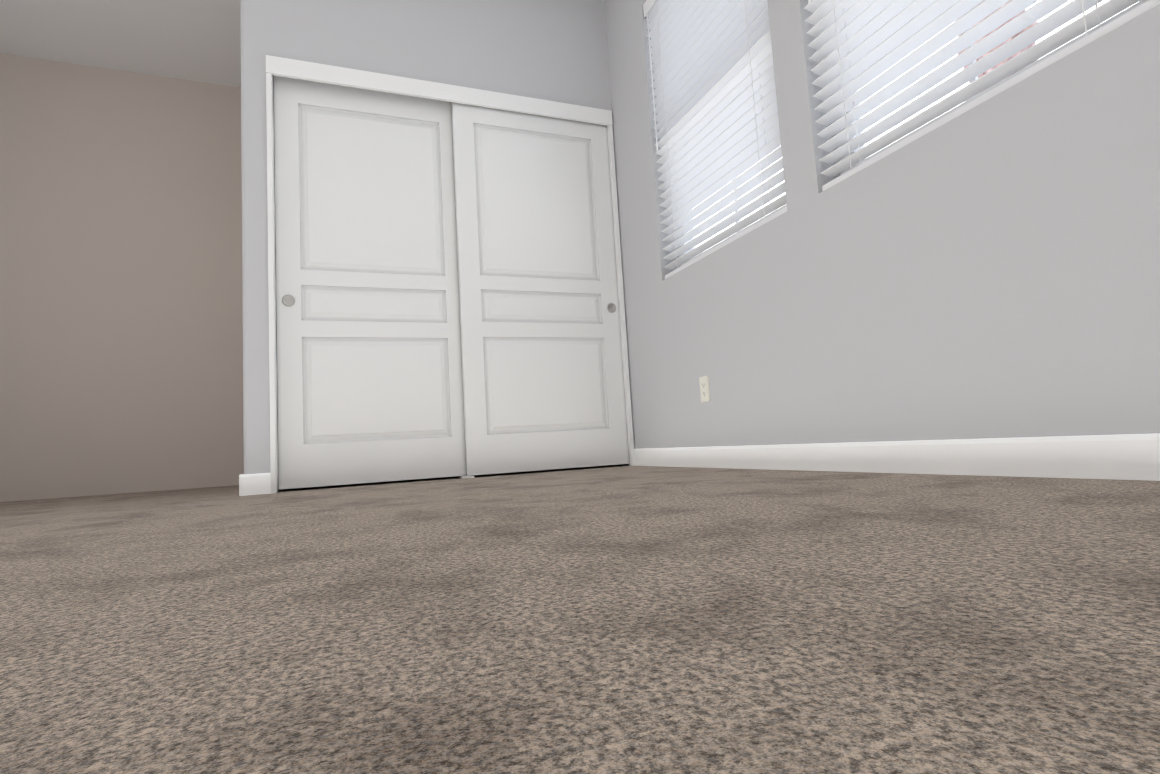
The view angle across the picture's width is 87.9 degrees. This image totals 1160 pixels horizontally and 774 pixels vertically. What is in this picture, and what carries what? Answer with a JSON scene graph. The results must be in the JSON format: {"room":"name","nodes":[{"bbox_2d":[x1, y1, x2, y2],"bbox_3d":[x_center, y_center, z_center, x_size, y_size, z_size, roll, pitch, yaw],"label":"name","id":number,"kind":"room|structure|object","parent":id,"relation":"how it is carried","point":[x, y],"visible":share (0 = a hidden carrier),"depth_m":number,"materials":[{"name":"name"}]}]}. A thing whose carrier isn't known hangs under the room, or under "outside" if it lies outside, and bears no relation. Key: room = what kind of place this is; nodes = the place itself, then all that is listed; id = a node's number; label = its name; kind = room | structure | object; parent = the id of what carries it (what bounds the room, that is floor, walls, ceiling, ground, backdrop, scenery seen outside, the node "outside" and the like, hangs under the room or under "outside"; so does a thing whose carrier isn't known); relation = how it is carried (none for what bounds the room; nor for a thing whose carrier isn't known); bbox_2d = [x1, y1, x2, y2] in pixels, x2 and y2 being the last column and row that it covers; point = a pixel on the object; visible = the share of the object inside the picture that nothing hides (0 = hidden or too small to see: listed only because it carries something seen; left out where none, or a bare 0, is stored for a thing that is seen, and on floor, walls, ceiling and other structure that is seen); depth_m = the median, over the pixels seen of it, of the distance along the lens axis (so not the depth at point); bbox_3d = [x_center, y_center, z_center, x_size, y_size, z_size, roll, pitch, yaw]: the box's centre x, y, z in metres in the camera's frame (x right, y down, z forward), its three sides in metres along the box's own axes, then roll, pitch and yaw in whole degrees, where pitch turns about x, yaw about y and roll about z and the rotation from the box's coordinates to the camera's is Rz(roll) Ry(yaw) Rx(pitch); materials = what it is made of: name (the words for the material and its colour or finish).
{"room":"empty bedroom","nodes":[
{"label":"empty bedroom","id":0,"kind":"room"},
{"bbox_2d":[0,53,243,501],"bbox_3d":[-3.053,-0.695,3.861,1.995,2.740,0.200,-1,-6,-21],"label":"wall","id":1,"kind":"structure","parent":0,"point":[121,340],"depth_m":3.80,"materials":[{"name":"beige paint"}]},
{"bbox_2d":[0,0,604,86],"bbox_3d":[-1.302,-2.420,1.912,4.300,0.120,5.450,-1,-6,-21],"label":"ceiling","id":2,"kind":"structure","parent":0,"point":[197,40],"depth_m":3.62,"materials":[{"name":"white paint"}]},
{"bbox_2d":[240,0,634,473],"bbox_3d":[-0.682,-0.903,3.148,1.905,2.740,0.120,-1,-6,-21],"label":"wall","id":3,"kind":"structure","parent":0,"point":[554,50],"depth_m":3.08,"materials":[{"name":"grey paint"}]},
{"bbox_2d":[239,473,270,495],"bbox_3d":[-1.742,0.507,3.307,0.013,0.092,1.513,-1,-6,-21],"label":"baseboard","id":4,"kind":"structure","parent":3,"relation":"attached to","point":[249,484],"depth_m":2.63,"materials":[{"name":"white wood"}]},
{"bbox_2d":[266,55,612,125],"bbox_3d":[-0.648,-1.537,3.160,1.785,0.085,0.018,-1,-6,-21],"label":"header","id":5,"kind":"object","parent":3,"relation":"attached to","point":[312,71],"visible":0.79,"depth_m":3.10,"materials":[{"name":"white wood"}]},
{"bbox_2d":[266,73,634,493],"bbox_3d":[-0.612,-0.552,3.126,1.785,2.031,0.131,-1,-6,-21],"label":"door frame","id":6,"kind":"structure","parent":3,"relation":"attached to","point":[272,291],"depth_m":2.81,"materials":[{"name":"white wood"}]},
{"bbox_2d":[0,465,1159,773],"bbox_3d":[-1.133,0.422,1.646,4.300,0.120,5.450,-1,-6,-21],"label":"floor","id":7,"kind":"structure","parent":0,"point":[612,619],"depth_m":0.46,"materials":[{"name":"carpet"}]},
{"bbox_2d":[459,476,474,478],"bbox_3d":[-0.570,0.452,3.025,0.060,0.010,0.096,-1,-6,-21],"label":"floor guide","id":8,"kind":"object","parent":7,"relation":"on","point":[463,477],"visible":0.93,"depth_m":2.98,"materials":[{"name":"white plastic"}]},
{"bbox_2d":[605,0,1159,464],"bbox_3d":[0.844,-1.089,2.135,0.200,2.740,4.600,-1,-6,-21],"label":"wall","id":9,"kind":"structure","parent":0,"point":[989,268],"depth_m":1.66,"materials":[{"name":"grey paint"}]},
{"bbox_2d":[699,375,709,402],"bbox_3d":[0.550,0.009,2.661,0.007,0.114,0.070,-1,-6,-21],"label":"electrical outlet","id":10,"kind":"object","parent":9,"relation":"attached to","point":[704,388],"visible":1,"depth_m":2.65,"materials":[{"name":"white plastic"}]},
{"bbox_2d":[643,0,786,278],"bbox_3d":[0.560,-1.310,2.652,0.063,1.468,0.911,-1,-6,-21],"label":"window blind","id":11,"kind":"object","parent":9,"relation":"attached to","point":[715,99],"visible":0.83,"depth_m":2.62,"materials":[{"name":"white plastic"}]},
{"bbox_2d":[677,179,786,266],"bbox_3d":[0.654,-1.312,2.691,0.086,1.470,0.916,-1,-6,-21],"label":"window","id":12,"kind":"structure","parent":9,"relation":"in","point":[761,219],"depth_m":2.66,"materials":[{"name":"white plastic"}]},
{"bbox_2d":[634,433,1159,480],"bbox_3d":[0.934,0.197,1.691,0.013,0.092,3.510,-1,-6,-21],"label":"baseboard","id":13,"kind":"structure","parent":9,"relation":"attached to","point":[1125,457],"depth_m":1.56,"materials":[{"name":"white wood"}]},
{"bbox_2d":[834,0,1148,174],"bbox_3d":[1.041,-1.428,1.701,0.086,1.470,0.916,-1,-6,-21],"label":"window","id":14,"kind":"structure","parent":9,"relation":"in","point":[1139,3],"depth_m":1.59,"materials":[{"name":"white plastic"}]},
{"bbox_2d":[804,0,1159,190],"bbox_3d":[0.947,-1.426,1.662,0.063,1.468,0.912,-1,-6,-21],"label":"window blind","id":15,"kind":"object","parent":14,"relation":"attached to","point":[858,44],"visible":0.94,"depth_m":1.70,"materials":[{"name":"white plastic"}]},
{"bbox_3d":[-0.671,-1.551,3.221,1.739,0.020,0.103,-1,-6,-21],"label":"track rail","id":16,"kind":"object","parent":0,"visible":0},
{"bbox_2d":[274,75,466,489],"bbox_3d":[-1.013,-0.534,2.989,0.888,1.992,0.039,-1,-6,-21],"label":"sliding closet door","id":17,"kind":"structure","parent":16,"relation":"hanging from","point":[369,372],"depth_m":2.96,"materials":[{"name":"white wood"}]},
{"bbox_2d":[451,102,628,475],"bbox_3d":[-0.207,-0.557,3.257,0.888,1.992,0.039,-1,-6,-21],"label":"sliding closet door","id":18,"kind":"structure","parent":16,"relation":"hanging from","point":[543,377],"depth_m":3.23,"materials":[{"name":"white wood"}]},
{"bbox_3d":[65.547,-0.977,28.951,139.780,1.050,280.000,-1,-6,-21],"label":"ground","id":19,"kind":"structure","parent":0,"visible":0},
{"bbox_2d":[957,0,1037,100],"bbox_3d":[4.254,-3.603,6.011,4.188,9.335,4.561,-1,-6,-21],"label":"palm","id":20,"kind":"object","parent":19,"relation":"on","point":[1010,57],"depth_m":5.74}
]}

